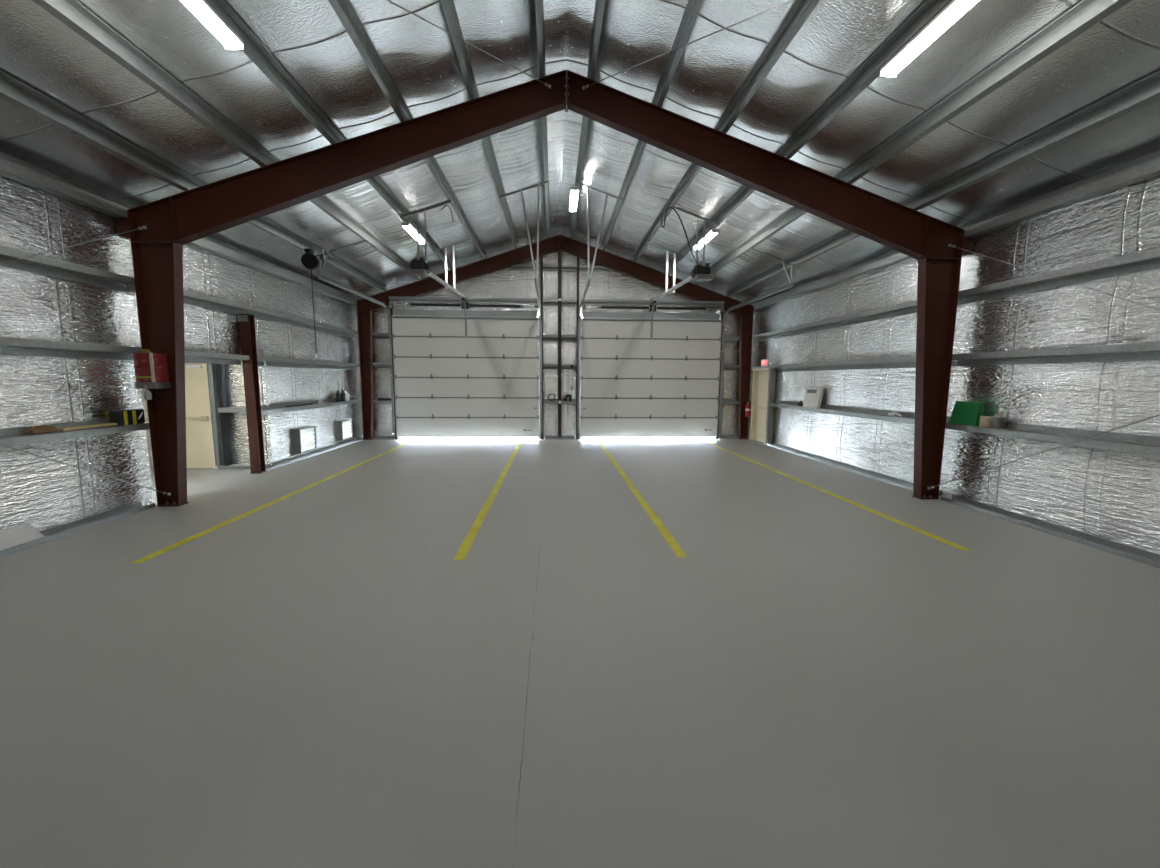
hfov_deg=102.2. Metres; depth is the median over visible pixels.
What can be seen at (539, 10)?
purlin
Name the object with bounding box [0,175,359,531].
wall
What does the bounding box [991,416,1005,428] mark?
tin can
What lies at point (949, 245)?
rod
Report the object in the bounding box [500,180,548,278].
hanger
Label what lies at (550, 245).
rafter
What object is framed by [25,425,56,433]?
rag
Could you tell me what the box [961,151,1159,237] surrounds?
strut
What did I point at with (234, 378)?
wall
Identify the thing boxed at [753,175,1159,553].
wall
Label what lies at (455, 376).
garage door
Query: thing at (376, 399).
girt
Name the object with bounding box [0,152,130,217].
strut
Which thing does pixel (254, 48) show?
purlin
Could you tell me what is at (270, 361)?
girt
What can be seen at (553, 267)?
girt
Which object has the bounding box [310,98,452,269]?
purlin
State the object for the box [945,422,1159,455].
girt
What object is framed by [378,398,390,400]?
pouch
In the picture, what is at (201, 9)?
batten
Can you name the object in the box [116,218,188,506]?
steel column
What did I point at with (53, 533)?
baseboard
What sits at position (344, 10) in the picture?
purlin
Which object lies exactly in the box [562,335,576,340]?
girt
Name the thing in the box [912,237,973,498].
steel column
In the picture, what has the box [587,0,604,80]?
purlin
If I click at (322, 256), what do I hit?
junction box
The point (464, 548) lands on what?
floor line
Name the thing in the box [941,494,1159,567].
baseboard
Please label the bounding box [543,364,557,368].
girt
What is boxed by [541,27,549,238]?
purlin
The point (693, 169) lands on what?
purlin
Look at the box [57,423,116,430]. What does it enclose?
timber offcut
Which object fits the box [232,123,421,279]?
purlin
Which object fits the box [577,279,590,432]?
door track
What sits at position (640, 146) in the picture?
purlin
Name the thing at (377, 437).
baseboard
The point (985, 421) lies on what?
tape roll
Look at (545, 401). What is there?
girt
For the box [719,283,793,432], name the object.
door track
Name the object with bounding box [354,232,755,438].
wall
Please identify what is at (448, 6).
purlin
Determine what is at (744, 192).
purlin
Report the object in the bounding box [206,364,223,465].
stud
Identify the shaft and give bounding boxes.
[389,296,538,420]
[581,299,723,431]
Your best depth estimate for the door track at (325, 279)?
13.25 m
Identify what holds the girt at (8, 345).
attached to the wall at (41, 493)
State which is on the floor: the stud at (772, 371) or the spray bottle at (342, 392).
the stud at (772, 371)
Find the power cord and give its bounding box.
[661,207,697,264]
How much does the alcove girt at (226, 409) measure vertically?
0.090 m
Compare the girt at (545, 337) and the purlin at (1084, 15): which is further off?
the girt at (545, 337)
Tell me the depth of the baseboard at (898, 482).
9.72 m
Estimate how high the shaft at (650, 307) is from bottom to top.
4.005 m
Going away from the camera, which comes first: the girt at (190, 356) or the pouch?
the girt at (190, 356)
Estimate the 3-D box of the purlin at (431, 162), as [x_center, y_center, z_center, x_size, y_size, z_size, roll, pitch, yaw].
[-2.560,-4.715,9.698,0.088,0.210,8.180,0,7,-3]
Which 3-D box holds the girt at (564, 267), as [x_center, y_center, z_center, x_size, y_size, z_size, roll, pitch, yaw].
[-0.315,-4.942,13.921,0.543,0.147,0.140,0,7,-3]
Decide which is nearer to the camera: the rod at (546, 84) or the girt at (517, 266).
the rod at (546, 84)
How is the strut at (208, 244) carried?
attached to the steel column at (157, 266)
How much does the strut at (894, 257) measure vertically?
0.186 m
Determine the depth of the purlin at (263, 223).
9.18 m
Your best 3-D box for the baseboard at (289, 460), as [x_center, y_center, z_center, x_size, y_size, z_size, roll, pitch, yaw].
[-6.444,0.419,11.621,0.200,0.085,4.740,0,7,-3]
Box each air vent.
[294,426,316,453]
[337,419,352,439]
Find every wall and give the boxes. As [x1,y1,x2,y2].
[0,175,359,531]
[141,349,272,467]
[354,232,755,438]
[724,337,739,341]
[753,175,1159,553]
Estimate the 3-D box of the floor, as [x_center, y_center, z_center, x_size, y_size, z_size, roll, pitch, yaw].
[-1.167,1.502,3.552,14.800,0.120,22.420,0,7,-3]
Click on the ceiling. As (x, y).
(838, 37)
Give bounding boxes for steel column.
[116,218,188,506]
[237,314,266,473]
[357,311,372,439]
[738,316,752,438]
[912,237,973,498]
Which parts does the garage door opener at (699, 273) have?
hanger leg, rail, hanger leg, hanger leg, hanger leg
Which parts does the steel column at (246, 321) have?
clip plate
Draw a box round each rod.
[0,226,146,264]
[0,444,170,495]
[387,0,550,88]
[582,0,792,89]
[927,414,1159,489]
[948,244,1159,310]
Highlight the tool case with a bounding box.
[108,409,144,425]
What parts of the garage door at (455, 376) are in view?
door panel, joint rail, door panel, joint rail, joint rail, door panel, door panel, joint rail, door panel, joint rail, door panel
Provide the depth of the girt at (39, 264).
5.52 m
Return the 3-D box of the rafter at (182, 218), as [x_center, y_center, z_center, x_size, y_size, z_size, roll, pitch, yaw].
[-3.121,-3.780,6.409,5.867,2.358,0.180,0,7,-3]
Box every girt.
[0,245,134,291]
[0,337,141,359]
[0,419,149,447]
[127,285,356,336]
[184,351,249,364]
[218,407,245,411]
[257,356,358,369]
[261,397,360,414]
[372,333,388,338]
[373,363,392,367]
[373,398,390,402]
[389,296,537,303]
[509,264,539,270]
[543,264,557,270]
[543,299,557,304]
[543,335,557,339]
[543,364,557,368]
[543,399,557,403]
[562,264,576,270]
[562,300,576,305]
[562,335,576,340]
[562,364,575,368]
[562,399,575,403]
[579,265,609,271]
[582,299,724,306]
[722,399,738,403]
[723,365,738,369]
[752,357,957,371]
[753,298,963,340]
[770,400,949,424]
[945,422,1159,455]
[952,342,1159,365]
[958,248,1159,303]
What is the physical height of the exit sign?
0.190 m
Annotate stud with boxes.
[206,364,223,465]
[766,369,775,444]
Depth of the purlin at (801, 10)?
5.18 m
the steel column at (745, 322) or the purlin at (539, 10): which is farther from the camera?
the steel column at (745, 322)
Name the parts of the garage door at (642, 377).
door panel, door panel, joint rail, door panel, joint rail, joint rail, joint rail, door panel, joint rail, door panel, door panel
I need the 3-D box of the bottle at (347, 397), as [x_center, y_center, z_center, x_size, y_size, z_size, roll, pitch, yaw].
[-6.519,-1.049,13.128,0.108,0.236,0.108,0,7,-3]
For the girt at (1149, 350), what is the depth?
5.61 m
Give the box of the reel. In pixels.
[301,248,318,357]
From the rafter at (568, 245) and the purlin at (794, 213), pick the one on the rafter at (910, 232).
the purlin at (794, 213)
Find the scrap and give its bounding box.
[887,411,902,416]
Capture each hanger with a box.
[315,239,366,274]
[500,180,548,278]
[576,181,623,278]
[750,248,796,282]
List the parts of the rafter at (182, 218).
plate, ridge plate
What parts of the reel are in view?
plate, cord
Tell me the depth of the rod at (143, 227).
5.37 m
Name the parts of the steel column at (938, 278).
plate, cap plate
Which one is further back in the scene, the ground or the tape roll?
the ground
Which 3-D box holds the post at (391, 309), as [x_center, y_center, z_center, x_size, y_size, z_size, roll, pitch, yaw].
[-5.512,-1.792,13.997,0.090,3.930,0.219,0,7,-3]
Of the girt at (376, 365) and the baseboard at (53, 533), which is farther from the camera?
the girt at (376, 365)
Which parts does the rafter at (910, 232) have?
ridge plate, plate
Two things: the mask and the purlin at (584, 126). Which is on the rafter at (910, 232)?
the purlin at (584, 126)
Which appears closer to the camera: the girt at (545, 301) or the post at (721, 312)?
the girt at (545, 301)
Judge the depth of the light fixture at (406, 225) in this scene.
9.77 m
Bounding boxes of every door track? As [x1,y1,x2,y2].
[318,275,394,432]
[534,278,542,432]
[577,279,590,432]
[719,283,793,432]
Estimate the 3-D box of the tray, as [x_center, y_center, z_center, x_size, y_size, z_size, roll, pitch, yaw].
[-5.899,-0.785,6.464,0.260,0.310,0.273,0,7,-3]
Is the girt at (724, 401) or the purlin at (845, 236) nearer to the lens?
the purlin at (845, 236)
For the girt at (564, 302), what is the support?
attached to the steel post at (559, 252)
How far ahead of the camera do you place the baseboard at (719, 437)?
14.71 m
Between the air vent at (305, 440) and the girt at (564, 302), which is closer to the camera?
the air vent at (305, 440)
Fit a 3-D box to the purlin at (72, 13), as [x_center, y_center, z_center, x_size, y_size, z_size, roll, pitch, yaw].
[-4.047,-3.286,2.876,0.086,0.206,8.120,0,7,-3]
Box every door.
[185,363,217,468]
[390,315,539,437]
[579,318,722,436]
[750,368,769,444]
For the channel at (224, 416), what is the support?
on the baseboard at (233, 466)
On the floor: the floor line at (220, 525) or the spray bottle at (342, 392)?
the floor line at (220, 525)
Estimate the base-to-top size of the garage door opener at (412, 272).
0.090 m
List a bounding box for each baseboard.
[0,501,154,556]
[218,464,250,468]
[265,437,362,470]
[374,436,394,439]
[546,436,573,438]
[718,436,737,438]
[767,442,940,495]
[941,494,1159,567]
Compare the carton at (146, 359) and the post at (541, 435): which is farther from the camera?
the post at (541, 435)
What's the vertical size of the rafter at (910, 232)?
2.358 m
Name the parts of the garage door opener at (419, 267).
hanger leg, hanger leg, hanger leg, rail, hanger leg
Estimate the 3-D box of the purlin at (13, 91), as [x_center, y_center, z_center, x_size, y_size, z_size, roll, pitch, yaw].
[-5.067,-2.947,2.859,0.086,0.206,8.120,0,7,-3]
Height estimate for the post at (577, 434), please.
5.410 m
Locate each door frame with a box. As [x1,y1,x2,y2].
[393,309,537,316]
[582,312,719,319]
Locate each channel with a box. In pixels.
[216,364,227,407]
[220,412,232,465]
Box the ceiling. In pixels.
[0,0,1159,302]
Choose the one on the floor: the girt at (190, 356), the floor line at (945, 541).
the floor line at (945, 541)
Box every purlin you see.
[0,70,204,190]
[32,0,278,166]
[145,150,387,291]
[206,0,345,144]
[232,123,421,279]
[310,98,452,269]
[328,0,412,121]
[388,73,485,258]
[440,0,478,99]
[467,51,517,248]
[535,0,544,77]
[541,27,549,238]
[570,26,592,238]
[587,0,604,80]
[601,57,667,250]
[632,88,739,261]
[652,0,702,106]
[663,117,810,273]
[694,145,879,284]
[715,0,819,132]
[726,175,952,296]
[775,0,951,158]
[835,0,1131,183]
[899,70,1159,210]
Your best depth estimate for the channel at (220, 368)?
9.31 m
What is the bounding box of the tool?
[564,395,571,400]
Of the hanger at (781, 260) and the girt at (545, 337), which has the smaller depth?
the hanger at (781, 260)
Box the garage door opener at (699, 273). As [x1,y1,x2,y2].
[647,205,719,319]
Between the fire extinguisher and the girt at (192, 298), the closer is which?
the girt at (192, 298)
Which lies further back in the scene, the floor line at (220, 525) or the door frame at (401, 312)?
the door frame at (401, 312)
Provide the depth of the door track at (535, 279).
13.95 m
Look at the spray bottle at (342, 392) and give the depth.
12.81 m
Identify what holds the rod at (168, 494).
attached to the steel column at (157, 266)
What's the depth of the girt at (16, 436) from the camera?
5.51 m
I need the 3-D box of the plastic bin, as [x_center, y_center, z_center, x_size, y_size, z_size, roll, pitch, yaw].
[5.757,-0.311,6.970,0.140,0.343,0.460,0,7,-3]
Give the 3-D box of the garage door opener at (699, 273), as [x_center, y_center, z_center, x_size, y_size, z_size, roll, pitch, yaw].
[2.194,-3.962,11.485,1.005,1.676,4.864,0,7,-3]
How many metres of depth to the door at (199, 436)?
9.40 m
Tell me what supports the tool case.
on the girt at (16, 436)
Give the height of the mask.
0.202 m
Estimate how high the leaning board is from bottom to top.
0.179 m
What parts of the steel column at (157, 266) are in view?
cap plate, plate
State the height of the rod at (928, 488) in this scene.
3.760 m
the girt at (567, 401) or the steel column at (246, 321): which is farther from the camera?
the girt at (567, 401)
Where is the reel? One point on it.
(310, 261)
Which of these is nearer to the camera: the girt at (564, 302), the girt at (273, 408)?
the girt at (273, 408)
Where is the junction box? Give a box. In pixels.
[320,249,325,260]
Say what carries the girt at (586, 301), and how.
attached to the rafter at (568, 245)
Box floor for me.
[0,438,1159,867]
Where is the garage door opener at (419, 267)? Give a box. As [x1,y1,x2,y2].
[400,199,473,316]
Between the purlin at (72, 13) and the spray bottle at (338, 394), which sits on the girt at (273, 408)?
the spray bottle at (338, 394)
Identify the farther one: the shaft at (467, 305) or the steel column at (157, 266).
the shaft at (467, 305)
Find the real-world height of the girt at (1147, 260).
0.177 m
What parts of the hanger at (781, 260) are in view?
hanger leg, hanger leg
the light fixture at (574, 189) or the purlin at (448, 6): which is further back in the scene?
the light fixture at (574, 189)
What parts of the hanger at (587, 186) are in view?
hanger leg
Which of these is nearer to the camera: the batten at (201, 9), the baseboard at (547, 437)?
the batten at (201, 9)
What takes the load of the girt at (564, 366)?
attached to the steel post at (559, 252)
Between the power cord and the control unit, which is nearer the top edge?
the power cord
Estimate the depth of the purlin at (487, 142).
9.20 m
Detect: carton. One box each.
[133,349,167,368]
[135,369,168,381]
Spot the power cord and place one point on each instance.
(669, 207)
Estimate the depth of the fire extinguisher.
14.40 m
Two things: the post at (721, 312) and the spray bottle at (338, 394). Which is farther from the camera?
the post at (721, 312)
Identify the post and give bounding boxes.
[390,306,398,439]
[538,256,543,438]
[558,251,561,436]
[576,257,581,438]
[715,311,722,438]
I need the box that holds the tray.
[134,382,170,388]
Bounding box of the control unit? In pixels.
[803,388,823,407]
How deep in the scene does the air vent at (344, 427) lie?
12.95 m
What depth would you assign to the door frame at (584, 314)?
14.10 m
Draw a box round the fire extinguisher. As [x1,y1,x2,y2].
[745,401,750,416]
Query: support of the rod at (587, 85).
attached to the rafter at (910, 232)
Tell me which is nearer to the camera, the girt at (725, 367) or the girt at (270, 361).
the girt at (270, 361)
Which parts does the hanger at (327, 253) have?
hanger leg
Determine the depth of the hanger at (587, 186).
9.78 m
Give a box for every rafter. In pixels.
[127,70,566,244]
[357,235,559,310]
[560,235,753,315]
[567,70,964,259]
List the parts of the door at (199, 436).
frame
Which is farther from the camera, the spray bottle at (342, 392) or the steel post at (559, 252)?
the steel post at (559, 252)
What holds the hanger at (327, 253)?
hanging from the purlin at (322, 202)
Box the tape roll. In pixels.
[979,416,992,426]
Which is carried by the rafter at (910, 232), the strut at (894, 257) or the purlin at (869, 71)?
the purlin at (869, 71)
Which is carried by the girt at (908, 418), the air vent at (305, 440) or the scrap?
the scrap
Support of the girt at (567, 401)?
attached to the steel post at (559, 252)
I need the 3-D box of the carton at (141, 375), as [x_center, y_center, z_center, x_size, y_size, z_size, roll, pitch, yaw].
[-5.897,-0.768,6.463,0.240,0.253,0.253,0,7,-3]
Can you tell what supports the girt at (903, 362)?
attached to the wall at (1114, 495)
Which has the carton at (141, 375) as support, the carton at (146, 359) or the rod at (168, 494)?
the carton at (146, 359)
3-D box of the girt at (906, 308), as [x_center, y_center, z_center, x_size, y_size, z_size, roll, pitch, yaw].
[5.555,-2.486,10.692,0.170,0.177,7.226,0,7,-3]
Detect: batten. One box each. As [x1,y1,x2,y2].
[180,0,243,50]
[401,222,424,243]
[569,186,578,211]
[694,229,719,249]
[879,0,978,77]
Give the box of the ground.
[453,437,714,437]
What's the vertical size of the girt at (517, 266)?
0.147 m
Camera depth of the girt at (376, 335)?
13.79 m
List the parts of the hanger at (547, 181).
hanger leg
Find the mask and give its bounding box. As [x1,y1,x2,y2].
[144,386,151,399]
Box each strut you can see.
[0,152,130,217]
[130,205,357,304]
[752,226,961,309]
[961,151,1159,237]
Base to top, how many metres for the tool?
0.200 m
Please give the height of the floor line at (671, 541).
0.002 m
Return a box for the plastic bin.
[949,401,985,425]
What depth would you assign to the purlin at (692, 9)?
5.47 m
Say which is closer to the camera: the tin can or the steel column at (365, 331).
the tin can
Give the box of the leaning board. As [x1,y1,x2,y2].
[0,523,44,550]
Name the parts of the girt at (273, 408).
black strip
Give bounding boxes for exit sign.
[761,359,767,365]
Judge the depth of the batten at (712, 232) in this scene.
10.06 m
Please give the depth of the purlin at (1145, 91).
4.96 m
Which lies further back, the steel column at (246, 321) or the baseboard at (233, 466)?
the baseboard at (233, 466)
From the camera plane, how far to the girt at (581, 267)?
14.01 m
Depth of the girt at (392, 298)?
13.66 m
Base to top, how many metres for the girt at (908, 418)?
0.177 m
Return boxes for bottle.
[336,390,340,401]
[341,390,344,400]
[345,392,349,400]
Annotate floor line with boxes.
[131,444,406,562]
[453,441,522,559]
[598,441,686,556]
[706,442,971,550]
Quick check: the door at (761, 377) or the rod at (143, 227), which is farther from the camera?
the door at (761, 377)
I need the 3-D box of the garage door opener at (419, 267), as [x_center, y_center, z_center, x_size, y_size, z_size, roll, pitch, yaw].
[-3.102,-3.956,11.191,1.005,1.676,4.864,0,7,-3]
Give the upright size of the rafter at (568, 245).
2.238 m
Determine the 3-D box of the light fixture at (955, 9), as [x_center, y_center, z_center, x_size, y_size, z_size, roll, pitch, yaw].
[3.125,-3.547,4.071,0.170,0.082,1.280,0,7,-3]
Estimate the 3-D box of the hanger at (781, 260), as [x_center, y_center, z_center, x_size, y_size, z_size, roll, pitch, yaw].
[4.167,-3.630,10.104,1.051,0.738,0.056,0,7,-3]

